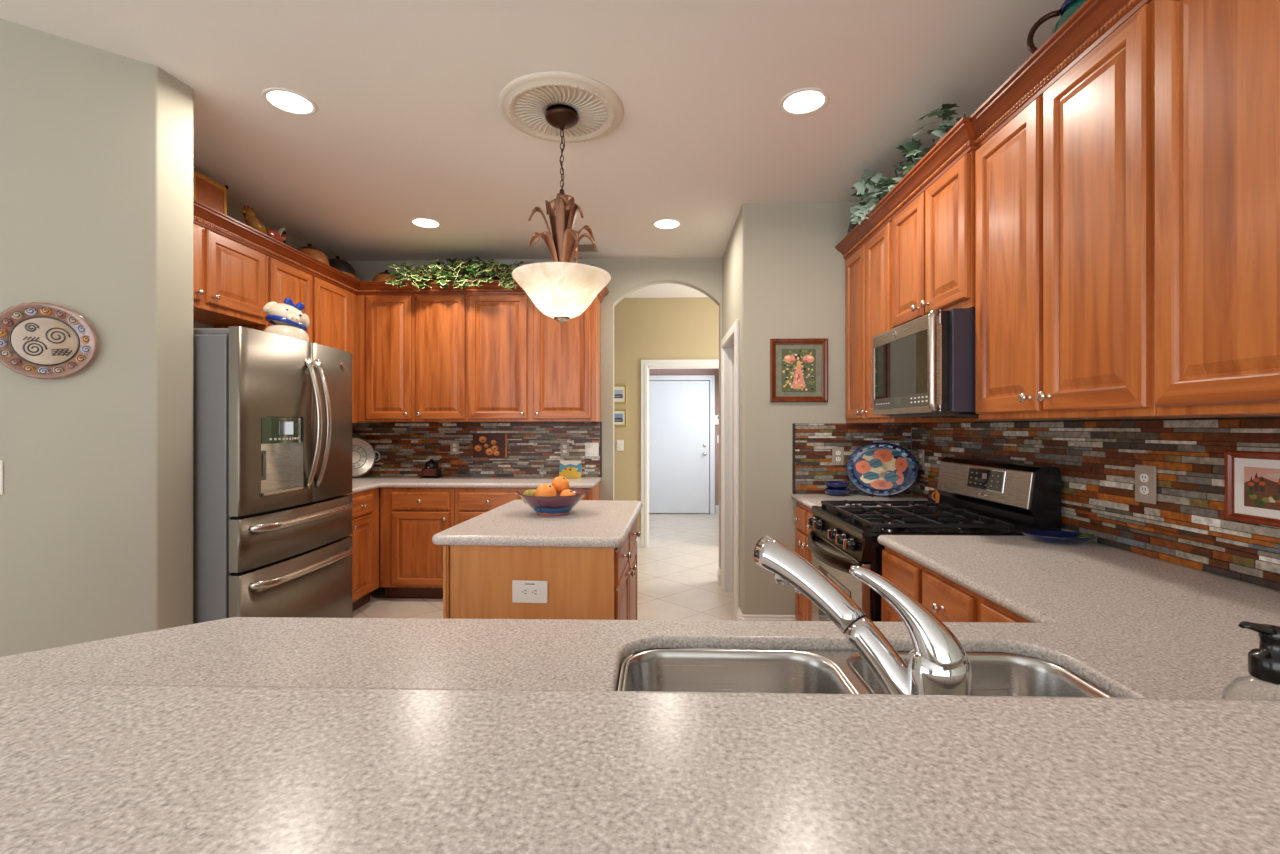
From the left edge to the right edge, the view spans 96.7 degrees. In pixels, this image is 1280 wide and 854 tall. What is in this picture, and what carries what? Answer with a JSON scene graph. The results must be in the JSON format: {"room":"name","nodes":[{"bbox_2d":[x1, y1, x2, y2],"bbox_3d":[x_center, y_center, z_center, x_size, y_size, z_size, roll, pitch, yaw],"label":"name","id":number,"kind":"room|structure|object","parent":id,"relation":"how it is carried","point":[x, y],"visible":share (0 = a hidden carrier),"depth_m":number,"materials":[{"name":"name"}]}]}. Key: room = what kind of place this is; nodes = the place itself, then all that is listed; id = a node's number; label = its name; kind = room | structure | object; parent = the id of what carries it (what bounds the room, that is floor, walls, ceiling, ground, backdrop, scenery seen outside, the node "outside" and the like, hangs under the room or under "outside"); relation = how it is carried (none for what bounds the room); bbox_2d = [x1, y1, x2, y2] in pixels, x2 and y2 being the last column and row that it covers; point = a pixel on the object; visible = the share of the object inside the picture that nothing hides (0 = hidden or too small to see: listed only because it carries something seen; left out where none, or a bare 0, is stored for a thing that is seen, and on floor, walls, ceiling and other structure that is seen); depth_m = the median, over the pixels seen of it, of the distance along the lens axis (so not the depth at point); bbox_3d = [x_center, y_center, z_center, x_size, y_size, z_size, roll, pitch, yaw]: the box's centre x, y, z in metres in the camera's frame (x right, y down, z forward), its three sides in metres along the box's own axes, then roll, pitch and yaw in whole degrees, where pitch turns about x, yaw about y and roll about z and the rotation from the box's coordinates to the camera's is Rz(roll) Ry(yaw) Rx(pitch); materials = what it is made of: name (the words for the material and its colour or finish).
{"room":"kitchen","nodes":[
{"label":"kitchen","id":0,"kind":"room"},
{"bbox_2d":[0,19,192,656],"bbox_3d":[-2.862,-0.051,1.989,2.041,2.790,0.709,0,0,-39],"label":"wall","id":1,"kind":"structure","parent":0,"point":[96,144],"depth_m":2.17,"materials":[{"name":"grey paint"}]},
{"bbox_2d":[0,460,2,494],"bbox_3d":[-2.287,0.179,1.990,0.078,0.122,0.010,0,0,-39],"label":"light switch","id":2,"kind":"object","parent":1,"relation":"attached to","point":[1,461],"visible":1,"depth_m":2.01,"materials":[{"name":"white plastic"}]},
{"bbox_2d":[0,302,96,378],"bbox_3d":[-2.167,-0.313,2.072,0.278,0.278,0.027,0,0,-39],"label":"wall plate","id":3,"kind":"object","parent":1,"relation":"attached to","point":[39,340],"visible":1,"depth_m":2.07,"materials":[{"name":"ceramic"}]},
{"bbox_2d":[193,202,334,327],"bbox_3d":[-2.712,-0.051,3.780,0.120,2.790,2.615,0,0,2],"label":"wall","id":4,"kind":"structure","parent":0,"point":[234,212],"depth_m":3.79,"materials":[{"name":"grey paint"}]},
{"bbox_2d":[193,199,276,325],"bbox_3d":[-2.469,-0.895,3.009,0.405,0.529,1.058,0,0,2],"label":"upper cabinet","id":5,"kind":"object","parent":4,"relation":"attached to","point":[229,255],"visible":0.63,"depth_m":3.21,"materials":[{"name":"brown wood"}]},
{"bbox_2d":[193,167,228,214],"bbox_3d":[-2.497,-1.238,3.180,0.216,0.324,0.264,0,0,2],"label":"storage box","id":6,"kind":"object","parent":5,"relation":"on","point":[206,191],"visible":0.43,"depth_m":3.17,"materials":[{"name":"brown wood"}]},
{"bbox_2d":[214,240,360,422],"bbox_3d":[-2.435,-0.596,4.067,0.405,1.129,1.060,0,0,2],"label":"upper cabinet","id":7,"kind":"object","parent":4,"relation":"attached to","point":[328,295],"visible":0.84,"depth_m":4.04,"materials":[{"name":"brown wood"}]},
{"bbox_2d":[242,205,285,243],"bbox_3d":[-2.444,-1.229,3.712,0.160,0.306,0.418,0,0,2],"label":"bird","id":8,"kind":"object","parent":7,"relation":"on","point":[251,220],"visible":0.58,"depth_m":3.60},
{"bbox_2d":[297,244,329,265],"bbox_3d":[-2.434,-1.214,4.194,0.256,0.274,0.256,0,0,2],"label":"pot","id":9,"kind":"object","parent":7,"relation":"on","point":[309,250],"visible":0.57,"depth_m":4.13,"materials":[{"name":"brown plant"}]},
{"bbox_2d":[328,256,355,277],"bbox_3d":[-2.403,-1.218,4.523,0.264,0.282,0.264,0,0,2],"label":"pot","id":10,"kind":"object","parent":7,"relation":"on","point":[337,263],"visible":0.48,"depth_m":4.45,"materials":[{"name":"ceramic"}]},
{"bbox_2d":[0,0,1064,297],"bbox_3d":[-0.909,-1.496,2.880,8.400,0.100,12.500,0,0,2],"label":"ceiling","id":11,"kind":"structure","parent":0,"point":[408,123],"depth_m":2.50,"materials":[{"name":"paint"}]},
{"bbox_2d":[261,88,317,115],"bbox_3d":[-1.557,-1.442,2.531,0.214,0.008,0.214,0,0,2],"label":"recessed light","id":12,"kind":"object","parent":11,"relation":"in","point":[285,100],"visible":1,"depth_m":2.52,"materials":[{"name":"white paint"}]},
{"bbox_2d":[410,217,441,228],"bbox_3d":[-1.517,-1.442,4.033,0.214,0.008,0.214,0,0,2],"label":"recessed light","id":13,"kind":"object","parent":11,"relation":"in","point":[421,222],"visible":1,"depth_m":4.02,"materials":[{"name":"white paint"}]},
{"bbox_2d":[498,71,623,142],"bbox_3d":[-0.356,-1.432,2.596,0.566,0.028,0.566,0,0,2],"label":"ceiling medallion","id":14,"kind":"object","parent":11,"relation":"attached to","point":[524,102],"visible":0.89,"depth_m":2.52,"materials":[{"name":"paint"}]},
{"bbox_2d":[512,106,610,323],"bbox_3d":[-0.356,-0.953,2.596,0.448,0.958,0.448,0,0,2],"label":"pendant lamp","id":15,"kind":"object","parent":11,"relation":"hanging from","point":[561,289],"visible":1,"depth_m":2.53,"materials":[{"name":"white glass"}]},
{"bbox_2d":[575,242,597,252],"bbox_3d":[-0.476,-1.440,4.567,0.260,0.012,0.220,0,0,2],"label":"ceiling vent","id":16,"kind":"object","parent":11,"relation":"in","point":[583,247],"visible":0.41,"depth_m":4.56,"materials":[{"name":"metal"}]},
{"bbox_2d":[652,218,681,229],"bbox_3d":[0.192,-1.442,4.053,0.214,0.008,0.214,0,0,2],"label":"recessed light","id":17,"kind":"object","parent":11,"relation":"in","point":[665,224],"visible":1,"depth_m":4.04,"materials":[{"name":"white paint"}]},
{"bbox_2d":[779,88,828,115],"bbox_3d":[0.729,-1.442,2.531,0.214,0.008,0.214,0,0,2],"label":"recessed light","id":18,"kind":"object","parent":11,"relation":"in","point":[804,101],"visible":1,"depth_m":2.52,"materials":[{"name":"white paint"}]},
{"bbox_2d":[347,258,721,580],"bbox_3d":[-0.413,-0.051,4.956,4.640,2.790,0.120,0,0,2],"label":"wall","id":19,"kind":"structure","parent":0,"point":[704,275],"depth_m":4.89,"materials":[{"name":"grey paint"}]},
{"bbox_2d":[357,280,466,421],"bbox_3d":[-2.000,-0.602,4.728,1.233,1.116,0.425,0,0,2],"label":"upper cabinet","id":20,"kind":"object","parent":19,"relation":"attached to","point":[412,342],"visible":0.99,"depth_m":4.56,"materials":[{"name":"brown wood"}]},
{"bbox_2d":[372,270,395,280],"bbox_3d":[-2.125,-1.196,4.770,0.224,0.240,0.224,0,0,2],"label":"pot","id":21,"kind":"object","parent":20,"relation":"on","point":[382,276],"visible":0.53,"depth_m":4.68,"materials":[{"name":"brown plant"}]},
{"bbox_2d":[385,257,523,290],"bbox_3d":[-1.330,-1.241,4.597,1.306,0.377,0.510,0,0,2],"label":"ivy plant","id":22,"kind":"object","parent":20,"relation":"on","point":[442,273],"visible":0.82,"depth_m":4.44,"materials":[{"name":"plant"}]},
{"bbox_2d":[352,422,601,476],"bbox_3d":[-1.466,0.194,4.921,2.278,0.473,0.013,0,0,2],"label":"backsplash","id":23,"kind":"structure","parent":19,"relation":"attached to","point":[404,448],"depth_m":4.92,"materials":[{"name":"tile"}]},
{"bbox_2d":[450,441,458,453],"bbox_3d":[-1.601,0.177,4.917,0.075,0.118,0.009,0,0,2],"label":"power outlet","id":24,"kind":"object","parent":23,"relation":"attached to","point":[454,445],"visible":1,"depth_m":4.92,"materials":[{"name":"grey plastic"}]},
{"bbox_2d":[473,433,506,457],"bbox_3d":[-1.294,0.161,4.904,0.298,0.210,0.014,0,0,2],"label":"framed picture","id":25,"kind":"object","parent":23,"relation":"attached to","point":[484,445],"visible":1,"depth_m":4.90},
{"bbox_2d":[560,442,568,455],"bbox_3d":[-0.646,0.189,4.886,0.075,0.118,0.009,0,0,2],"label":"power outlet","id":26,"kind":"object","parent":23,"relation":"attached to","point":[564,446],"visible":1,"depth_m":4.88,"materials":[{"name":"grey plastic"}]},
{"bbox_2d":[585,443,598,455],"bbox_3d":[-0.412,0.193,4.878,0.118,0.118,0.010,0,0,2],"label":"light switch","id":27,"kind":"object","parent":23,"relation":"attached to","point":[591,449],"visible":1,"depth_m":4.88,"materials":[{"name":"white plastic"}]},
{"bbox_2d":[466,280,608,421],"bbox_3d":[-0.828,-0.602,4.691,1.108,1.116,0.425,0,0,2],"label":"upper cabinet","id":28,"kind":"object","parent":19,"relation":"attached to","point":[524,364],"visible":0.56,"depth_m":4.54,"materials":[{"name":"brown wood"}]},
{"bbox_2d":[352,513,733,620],"bbox_3d":[-0.909,1.394,2.880,8.400,0.100,12.500,0,0,2],"label":"floor","id":29,"kind":"structure","parent":0,"point":[677,572],"depth_m":4.89,"materials":[{"name":"tile"}]},
{"bbox_2d":[193,326,352,623],"bbox_3d":[-2.109,0.445,2.919,1.000,1.758,0.909,0,0,2],"label":"refrigerator","id":30,"kind":"object","parent":29,"relation":"on","point":[272,413],"visible":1,"depth_m":2.62,"materials":[{"name":"metal"}]},
{"bbox_2d":[263,297,309,341],"bbox_3d":[-1.961,-0.557,3.154,0.230,0.311,0.230,0,0,44],"label":"jar","id":31,"kind":"object","parent":30,"relation":"on","point":[287,320],"visible":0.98,"depth_m":3.09,"materials":[{"name":"beige ceramic"}]},
{"bbox_2d":[348,488,378,611],"bbox_3d":[-2.306,0.906,3.910,0.663,0.876,0.980,0,0,2],"label":"base cabinet","id":32,"kind":"object","parent":29,"relation":"on","point":[365,510],"visible":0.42,"depth_m":4.15,"materials":[{"name":"brown wood"}]},
{"bbox_2d":[380,488,454,598],"bbox_3d":[-1.709,0.906,4.632,0.580,0.876,0.598,0,0,2],"label":"base cabinet","id":33,"kind":"object","parent":29,"relation":"on","point":[411,564],"visible":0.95,"depth_m":4.37,"materials":[{"name":"brown wood"}]},
{"bbox_2d":[455,482,599,524],"bbox_3d":[-0.886,0.906,4.606,1.063,0.876,0.598,0,0,2],"label":"base cabinet","id":34,"kind":"object","parent":29,"relation":"on","point":[470,503],"visible":0.23,"depth_m":4.35,"materials":[{"name":"brown wood"}]},
{"bbox_2d":[345,477,600,494],"bbox_3d":[-1.497,0.449,4.161,2.281,0.037,1.533,0,0,2],"label":"countertop","id":35,"kind":"structure","parent":34,"relation":"on","point":[359,484],"depth_m":4.41,"materials":[{"name":"stone"}]},
{"bbox_2d":[352,437,379,476],"bbox_3d":[-2.418,0.252,4.805,0.417,0.340,0.065,0,0,-36],"label":"tray","id":36,"kind":"object","parent":35,"relation":"on","point":[363,452],"visible":0.57,"depth_m":4.85,"materials":[{"name":"metal"}]},
{"bbox_2d":[420,456,442,477],"bbox_3d":[-1.764,0.336,4.805,0.150,0.188,0.136,0,0,2],"label":"coffee grinder","id":37,"kind":"object","parent":35,"relation":"on","point":[431,469],"visible":1,"depth_m":4.76,"materials":[{"name":"black wood"}]},
{"bbox_2d":[559,460,581,477],"bbox_3d":[-0.590,0.357,4.838,0.186,0.145,0.058,0,0,6],"label":"greeting card","id":38,"kind":"object","parent":35,"relation":"on","point":[568,468],"visible":0.98,"depth_m":4.82,"materials":[{"name":"paper"}]},
{"bbox_2d":[432,500,642,619],"bbox_3d":[-0.408,0.887,2.796,0.781,0.914,1.145,0,0,4],"label":"kitchen island","id":39,"kind":"object","parent":29,"relation":"on","point":[587,555],"visible":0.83,"depth_m":2.26,"materials":[{"name":"wood"}]},
{"bbox_2d":[512,580,547,602],"bbox_3d":[-0.435,0.651,2.247,0.142,0.088,0.009,0,0,4],"label":"power outlet","id":40,"kind":"object","parent":39,"relation":"attached to","point":[522,591],"visible":1,"depth_m":2.24,"materials":[{"name":"white plastic"}]},
{"bbox_2d":[521,588,527,595],"bbox_3d":[-0.455,0.651,2.246,0.028,0.032,0.003,0,0,4],"label":"socket","id":41,"kind":"object","parent":40,"relation":"attached to","point":[524,591],"depth_m":2.24,"materials":[{"name":"white plastic"}]},
{"bbox_2d":[531,588,537,595],"bbox_3d":[-0.415,0.651,2.243,0.028,0.032,0.003,0,0,4],"label":"socket","id":42,"kind":"object","parent":40,"relation":"attached to","point":[534,591],"depth_m":2.24,"materials":[{"name":"white plastic"}]},
{"bbox_2d":[515,489,589,515],"bbox_3d":[-0.434,0.368,2.830,0.336,0.123,0.336,0,0,-44],"label":"fruit bowl","id":43,"kind":"object","parent":39,"relation":"on","point":[557,505],"visible":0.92,"depth_m":2.73,"materials":[{"name":"ceramic"}]},
{"bbox_2d":[522,489,535,502],"bbox_3d":[-0.532,0.345,2.831,0.115,0.073,0.071,0,0,-38],"label":"pear","id":44,"kind":"object","parent":43,"relation":"in","point":[531,492],"visible":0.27,"depth_m":2.80,"materials":[{"name":"food"}]},
{"bbox_2d":[535,484,556,495],"bbox_3d":[-0.458,0.326,2.768,0.102,0.100,0.103,0,0,10],"label":"orange","id":45,"kind":"object","parent":43,"relation":"in","point":[544,489],"visible":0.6,"depth_m":2.73,"materials":[{"name":"food"}]},
{"bbox_2d":[552,476,568,493],"bbox_3d":[-0.401,0.292,2.872,0.089,0.087,0.089,0,0,10],"label":"orange","id":46,"kind":"object","parent":43,"relation":"in","point":[560,483],"visible":0.85,"depth_m":2.84,"materials":[{"name":"food"}]},
{"bbox_2d":[560,489,574,495],"bbox_3d":[-0.355,0.345,2.798,0.079,0.077,0.079,0,0,10],"label":"orange","id":47,"kind":"object","parent":43,"relation":"in","point":[567,492],"visible":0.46,"depth_m":2.77,"materials":[{"name":"food"}]},
{"bbox_2d":[794,502,812,620],"bbox_3d":[1.340,0.906,3.355,0.783,0.876,0.608,0,0,2],"label":"base cabinet","id":48,"kind":"object","parent":29,"relation":"on","point":[803,604],"visible":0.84,"depth_m":3.44,"materials":[{"name":"brown wood"}]},
{"bbox_2d":[791,494,935,508],"bbox_3d":[1.350,0.449,3.355,0.770,0.037,0.608,0,0,2],"label":"countertop","id":49,"kind":"structure","parent":48,"relation":"on","point":[809,500],"depth_m":3.42,"materials":[{"name":"stone"}]},
{"bbox_2d":[824,488,849,495],"bbox_3d":[1.239,0.409,3.575,0.155,0.041,0.155,0,0,2],"label":"dish","id":50,"kind":"object","parent":49,"relation":"on","point":[832,492],"visible":0.89,"depth_m":3.52,"materials":[{"name":"blue ceramic"}]},
{"bbox_2d":[824,481,849,488],"bbox_3d":[1.239,0.367,3.575,0.155,0.041,0.155,0,0,2],"label":"dish","id":51,"kind":"object","parent":50,"relation":"on","point":[830,484],"visible":1,"depth_m":3.52,"materials":[{"name":"blue ceramic"}]},
{"bbox_2d":[846,442,917,497],"bbox_3d":[1.495,0.262,3.525,0.410,0.334,0.147,0,0,24],"label":"decorative plate","id":52,"kind":"object","parent":49,"relation":"on","point":[879,468],"visible":1,"depth_m":3.52,"materials":[{"name":"ceramic"}]},
{"bbox_2d":[927,490,934,502],"bbox_3d":[1.663,0.395,3.234,0.054,0.070,0.054,0,0,2],"label":"spice jar","id":53,"kind":"object","parent":49,"relation":"on","point":[929,495],"visible":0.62,"depth_m":3.22,"materials":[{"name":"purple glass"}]},
{"bbox_2d":[932,489,939,502],"bbox_3d":[1.665,0.389,3.153,0.090,0.082,0.072,0,0,29],"label":"cup","id":54,"kind":"object","parent":49,"relation":"on","point":[937,495],"visible":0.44,"depth_m":3.15,"materials":[{"name":"ceramic"}]},
{"bbox_2d":[808,457,1060,621],"bbox_3d":[1.257,0.737,2.663,0.866,1.155,0.766,0,0,2],"label":"gas range","id":55,"kind":"object","parent":29,"relation":"on","point":[978,497],"visible":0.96,"depth_m":2.47,"materials":[{"name":"black metal"}]},
{"bbox_2d":[812,506,1025,538],"bbox_3d":[1.242,0.436,2.663,0.666,0.030,0.766,0,0,2],"label":"cooktop","id":56,"kind":"object","parent":55,"relation":"in","point":[857,529],"depth_m":2.40,"materials":[{"name":"black metal"}]},
{"bbox_2d":[882,547,1030,622],"bbox_3d":[1.295,0.906,1.772,0.773,0.876,0.985,0,0,2],"label":"base cabinet","id":57,"kind":"object","parent":29,"relation":"on","point":[947,600],"visible":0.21,"depth_m":1.81,"materials":[{"name":"brown wood"}]},
{"bbox_3d":[0.010,0.906,0.962,1.800,0.876,0.693,0,0,2],"label":"base cabinet","id":58,"kind":"object","parent":29,"relation":"on","visible":0},
{"bbox_2d":[0,535,1279,698],"bbox_3d":[0.050,0.449,1.450,3.248,0.037,1.724,0,0,2],"label":"countertop","id":59,"kind":"structure","parent":58,"relation":"on","point":[1131,625],"depth_m":1.16,"materials":[{"name":"stone"}]},
{"bbox_2d":[754,536,971,695],"bbox_3d":[0.287,0.298,0.768,0.072,0.263,0.298,0,0,-38],"label":"faucet","id":60,"kind":"object","parent":59,"relation":"on","point":[938,663],"visible":0.77,"depth_m":0.71,"materials":[{"name":"silver metal"}]},
{"bbox_2d":[617,648,1114,696],"bbox_3d":[0.378,0.549,0.940,0.837,0.196,0.430,0,0,2],"label":"sink","id":61,"kind":"object","parent":59,"relation":"in","point":[656,669],"visible":0.27,"depth_m":1.13,"materials":[{"name":"silver metal"}]},
{"bbox_2d":[1021,529,1095,543],"bbox_3d":[1.566,0.412,2.134,0.231,0.034,0.178,0,0,14],"label":"spoon rest","id":62,"kind":"object","parent":59,"relation":"on","point":[1050,536],"visible":1,"depth_m":2.13,"materials":[{"name":"blue ceramic"}]},
{"bbox_2d":[1221,621,1279,699],"bbox_3d":[0.723,0.325,0.649,0.087,0.210,0.086,0,0,-8],"label":"soap dispenser","id":63,"kind":"object","parent":59,"relation":"on","point":[1263,681],"visible":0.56,"depth_m":0.64,"materials":[{"name":"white plastic"}]},
{"bbox_2d":[1221,675,1279,699],"bbox_3d":[0.723,0.355,0.649,0.086,0.150,0.086,0,0,-8],"label":"bottle","id":64,"kind":"object","parent":63,"relation":"attached to","point":[1251,686],"depth_m":0.65,"materials":[{"name":"glass"}]},
{"bbox_2d":[614,297,718,534],"bbox_3d":[0.103,-0.051,6.420,4.400,2.790,0.100,0,0,2],"label":"wall","id":65,"kind":"structure","parent":0,"point":[644,328],"depth_m":6.37,"materials":[{"name":"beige paint"}]},
{"bbox_2d":[614,385,626,402],"bbox_3d":[-0.274,-0.368,6.372,0.250,0.205,0.020,0,0,2],"label":"framed picture","id":66,"kind":"object","parent":65,"relation":"attached to","point":[620,391],"visible":0.62,"depth_m":6.37},
{"bbox_2d":[614,390,622,397],"bbox_3d":[-0.274,-0.368,6.373,0.164,0.094,0.002,0,0,2],"label":"photo","id":67,"kind":"object","parent":66,"relation":"attached to","point":[617,393],"depth_m":6.37},
{"bbox_2d":[614,410,626,425],"bbox_3d":[-0.274,-0.103,6.372,0.250,0.185,0.020,0,0,2],"label":"framed picture","id":68,"kind":"object","parent":65,"relation":"attached to","point":[620,416],"visible":0.62,"depth_m":6.37},
{"bbox_2d":[614,414,622,421],"bbox_3d":[-0.274,-0.103,6.373,0.164,0.094,0.002,0,0,2],"label":"photo","id":69,"kind":"object","parent":68,"relation":"attached to","point":[617,417],"depth_m":6.37},
{"bbox_2d":[617,440,623,450],"bbox_3d":[-0.224,0.206,6.375,0.078,0.122,0.010,0,0,2],"label":"light switch","id":70,"kind":"object","parent":65,"relation":"attached to","point":[620,443],"visible":1,"depth_m":6.37,"materials":[{"name":"white plastic"}]},
{"bbox_2d":[636,535,640,546],"bbox_3d":[-1.044,1.279,6.398,2.108,0.130,0.016,0,0,2],"label":"baseboard","id":71,"kind":"structure","parent":65,"relation":"attached to","point":[638,539],"depth_m":6.36,"materials":[{"name":"white paint"}]},
{"bbox_2d":[641,359,718,546],"bbox_3d":[0.556,0.296,6.394,1.092,2.096,0.127,0,0,2],"label":"trim","id":72,"kind":"structure","parent":65,"relation":"attached to","point":[646,365],"depth_m":6.35,"materials":[{"name":"white paint"}]},
{"bbox_2d":[649,369,718,513],"bbox_3d":[0.852,-0.051,8.898,1.760,2.790,0.100,0,0,2],"label":"wall","id":73,"kind":"structure","parent":0,"point":[652,372],"depth_m":8.84,"materials":[{"name":"paint"}]},
{"bbox_2d":[649,375,714,513],"bbox_3d":[0.596,0.274,8.783,1.115,2.140,0.145,0,0,2],"label":"door","id":74,"kind":"structure","parent":73,"relation":"in","point":[678,404],"depth_m":8.79,"materials":[{"name":"white paint"}]},
{"bbox_2d":[715,415,718,424],"bbox_3d":[1.204,-0.111,8.821,0.150,0.150,0.031,0,0,2],"label":"thermostat","id":75,"kind":"object","parent":73,"relation":"attached to","point":[716,416],"visible":0.53,"depth_m":8.81,"materials":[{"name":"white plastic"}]},
{"bbox_2d":[722,217,737,338],"bbox_3d":[0.746,-0.051,4.384,0.120,2.790,0.950,0,0,2],"label":"wall","id":76,"kind":"structure","parent":0,"point":[730,256],"depth_m":4.29,"materials":[{"name":"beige paint"}]},
{"bbox_2d":[717,567,720,584],"bbox_3d":[0.687,1.279,4.903,0.031,0.130,0.116,0,0,2],"label":"baseboard","id":77,"kind":"structure","parent":76,"relation":"attached to","point":[719,569],"depth_m":4.86,"materials":[{"name":"white paint"}]},
{"bbox_2d":[721,319,738,620],"bbox_3d":[0.732,0.309,4.294,0.148,2.070,0.920,0,0,2],"label":"trim","id":78,"kind":"structure","parent":76,"relation":"attached to","point":[730,341],"depth_m":4.64,"materials":[{"name":"white paint"}]},
{"bbox_2d":[738,202,911,614],"bbox_3d":[1.209,-0.051,3.780,1.083,2.790,0.227,0,0,2],"label":"wall","id":79,"kind":"structure","parent":0,"point":[791,271],"depth_m":3.68,"materials":[{"name":"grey paint"}]},
{"bbox_2d":[737,608,796,620],"bbox_3d":[0.836,1.279,3.784,0.369,0.130,0.243,0,0,2],"label":"baseboard","id":80,"kind":"structure","parent":79,"relation":"attached to","point":[740,617],"depth_m":3.67,"materials":[{"name":"white paint"}]},
{"bbox_2d":[770,338,827,401],"bbox_3d":[1.022,-0.364,3.660,0.367,0.408,0.024,0,0,2],"label":"framed picture","id":81,"kind":"object","parent":79,"relation":"attached to","point":[798,367],"visible":1,"depth_m":3.66,"materials":[{"name":"multicoloured paper"}]},
{"bbox_2d":[782,349,815,391],"bbox_3d":[1.022,-0.364,3.665,0.218,0.278,0.003,0,0,2],"label":"print","id":82,"kind":"object","parent":81,"relation":"attached to","point":[798,365],"depth_m":3.66},
{"bbox_2d":[792,423,910,493],"bbox_3d":[1.360,0.203,3.655,0.753,0.453,0.013,0,0,2],"label":"backsplash","id":83,"kind":"structure","parent":79,"relation":"attached to","point":[812,443],"depth_m":3.66,"materials":[{"name":"tile"}]},
{"bbox_2d":[832,447,843,464],"bbox_3d":[1.271,0.186,3.650,0.075,0.118,0.009,0,0,2],"label":"power outlet","id":84,"kind":"object","parent":83,"relation":"attached to","point":[837,452],"visible":1,"depth_m":3.65,"materials":[{"name":"grey plastic"}]},
{"bbox_2d":[912,416,1279,592],"bbox_3d":[1.696,-0.051,0.157,0.120,2.790,7.220,0,0,2],"label":"wall","id":85,"kind":"structure","parent":0,"point":[1267,416],"depth_m":1.81,"materials":[{"name":"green paint"}]},
{"bbox_2d":[835,202,1012,422],"bbox_3d":[1.476,-0.592,2.935,0.485,1.136,1.440,0,0,2],"label":"upper cabinet","id":86,"kind":"object","parent":85,"relation":"attached to","point":[866,250],"visible":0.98,"depth_m":3.23,"materials":[{"name":"brown wood"}]},
{"bbox_2d":[847,218,857,233],"bbox_3d":[1.388,-1.226,3.558,0.176,0.300,0.176,0,0,2],"label":"vase","id":87,"kind":"object","parent":86,"relation":"on","point":[851,226],"visible":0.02,"depth_m":3.54,"materials":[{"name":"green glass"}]},
{"bbox_2d":[846,104,967,224],"bbox_3d":[1.317,-1.275,2.844,0.279,0.347,1.320,0,0,-3],"label":"ivy garland","id":88,"kind":"object","parent":86,"relation":"on","point":[912,151],"visible":0.5,"depth_m":2.92,"materials":[{"name":"green plant"}]},
{"bbox_2d":[873,308,978,417],"bbox_3d":[1.419,-0.256,2.556,0.555,0.424,0.711,0,0,2],"label":"microwave","id":89,"kind":"object","parent":86,"relation":"attached to","point":[924,367],"visible":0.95,"depth_m":2.33,"materials":[{"name":"silver metal"}]},
{"bbox_2d":[880,117,976,328],"bbox_3d":[1.463,-0.812,2.517,0.485,0.696,0.790,0,0,2],"label":"upper cabinet","id":90,"kind":"object","parent":85,"relation":"attached to","point":[932,207],"visible":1,"depth_m":2.43,"materials":[{"name":"brown wood"}]},
{"bbox_2d":[911,417,1279,590],"bbox_3d":[1.696,0.201,2.265,0.010,0.456,2.750,0,0,2],"label":"backsplash","id":91,"kind":"structure","parent":85,"relation":"attached to","point":[1186,525],"depth_m":1.89,"materials":[{"name":"tile"}]},
{"bbox_2d":[918,449,923,468],"bbox_3d":[1.725,0.196,3.492,0.009,0.118,0.075,0,0,2],"label":"power outlet","id":92,"kind":"object","parent":91,"relation":"attached to","point":[920,451],"visible":1,"depth_m":3.48,"materials":[{"name":"grey plastic"}]},
{"bbox_2d":[1135,464,1155,503],"bbox_3d":[1.674,0.189,1.886,0.009,0.125,0.080,0,0,2],"label":"power outlet","id":93,"kind":"object","parent":91,"relation":"attached to","point":[1145,475],"visible":1,"depth_m":1.88,"materials":[{"name":"grey plastic"}]},
{"bbox_2d":[1140,474,1148,481],"bbox_3d":[1.672,0.169,1.886,0.003,0.028,0.032,0,0,2],"label":"socket","id":94,"kind":"object","parent":93,"relation":"attached to","point":[1143,477],"depth_m":1.88,"materials":[{"name":"white plastic"}]},
{"bbox_2d":[1140,486,1148,493],"bbox_3d":[1.672,0.209,1.886,0.003,0.028,0.032,0,0,2],"label":"socket","id":95,"kind":"object","parent":93,"relation":"attached to","point":[1143,489],"depth_m":1.88,"materials":[{"name":"white plastic"}]},
{"bbox_2d":[1224,450,1279,527],"bbox_3d":[1.657,0.163,1.448,0.016,0.194,0.330,0,0,2],"label":"framed picture","id":96,"kind":"object","parent":91,"relation":"attached to","point":[1251,478],"visible":1,"depth_m":1.54,"materials":[{"name":"red wood"}]},
{"bbox_2d":[1244,467,1279,510],"bbox_3d":[1.659,0.163,1.448,0.002,0.108,0.234,0,0,2],"label":"print","id":97,"kind":"object","parent":96,"relation":"attached to","point":[1261,484],"depth_m":1.52},
{"bbox_2d":[970,0,1266,419],"bbox_3d":[1.453,-0.594,1.799,0.460,1.132,0.778,0,0,2],"label":"upper cabinet","id":98,"kind":"object","parent":85,"relation":"attached to","point":[1065,153],"visible":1,"depth_m":1.68,"materials":[{"name":"brown wood"}]},
{"bbox_2d":[1027,0,1086,53],"bbox_3d":[1.393,-1.236,1.795,0.220,0.320,0.200,0,0,-11],"label":"ceramic pot","id":99,"kind":"object","parent":98,"relation":"on","point":[1068,7],"visible":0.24,"depth_m":1.81,"materials":[{"name":"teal ceramic"}]},
{"bbox_2d":[1155,0,1279,415],"bbox_3d":[1.431,-0.594,1.113,0.460,1.132,0.590,0,0,2],"label":"upper cabinet","id":100,"kind":"object","parent":85,"relation":"attached to","point":[1217,62],"visible":1,"depth_m":1.24,"materials":[{"name":"brown wood"}]},
{"bbox_3d":[-0.094,0.828,0.511,3.480,1.032,0.155,0,0,2],"label":"wall","id":101,"kind":"structure","parent":0,"visible":0},
{"bbox_2d":[0,683,1279,853],"bbox_3d":[-0.124,0.292,0.391,3.528,0.037,0.444,0,0,2],"label":"bar","id":102,"kind":"object","parent":101,"relation":"on","point":[85,768],"visible":1,"depth_m":0.45,"materials":[{"name":"stone"}]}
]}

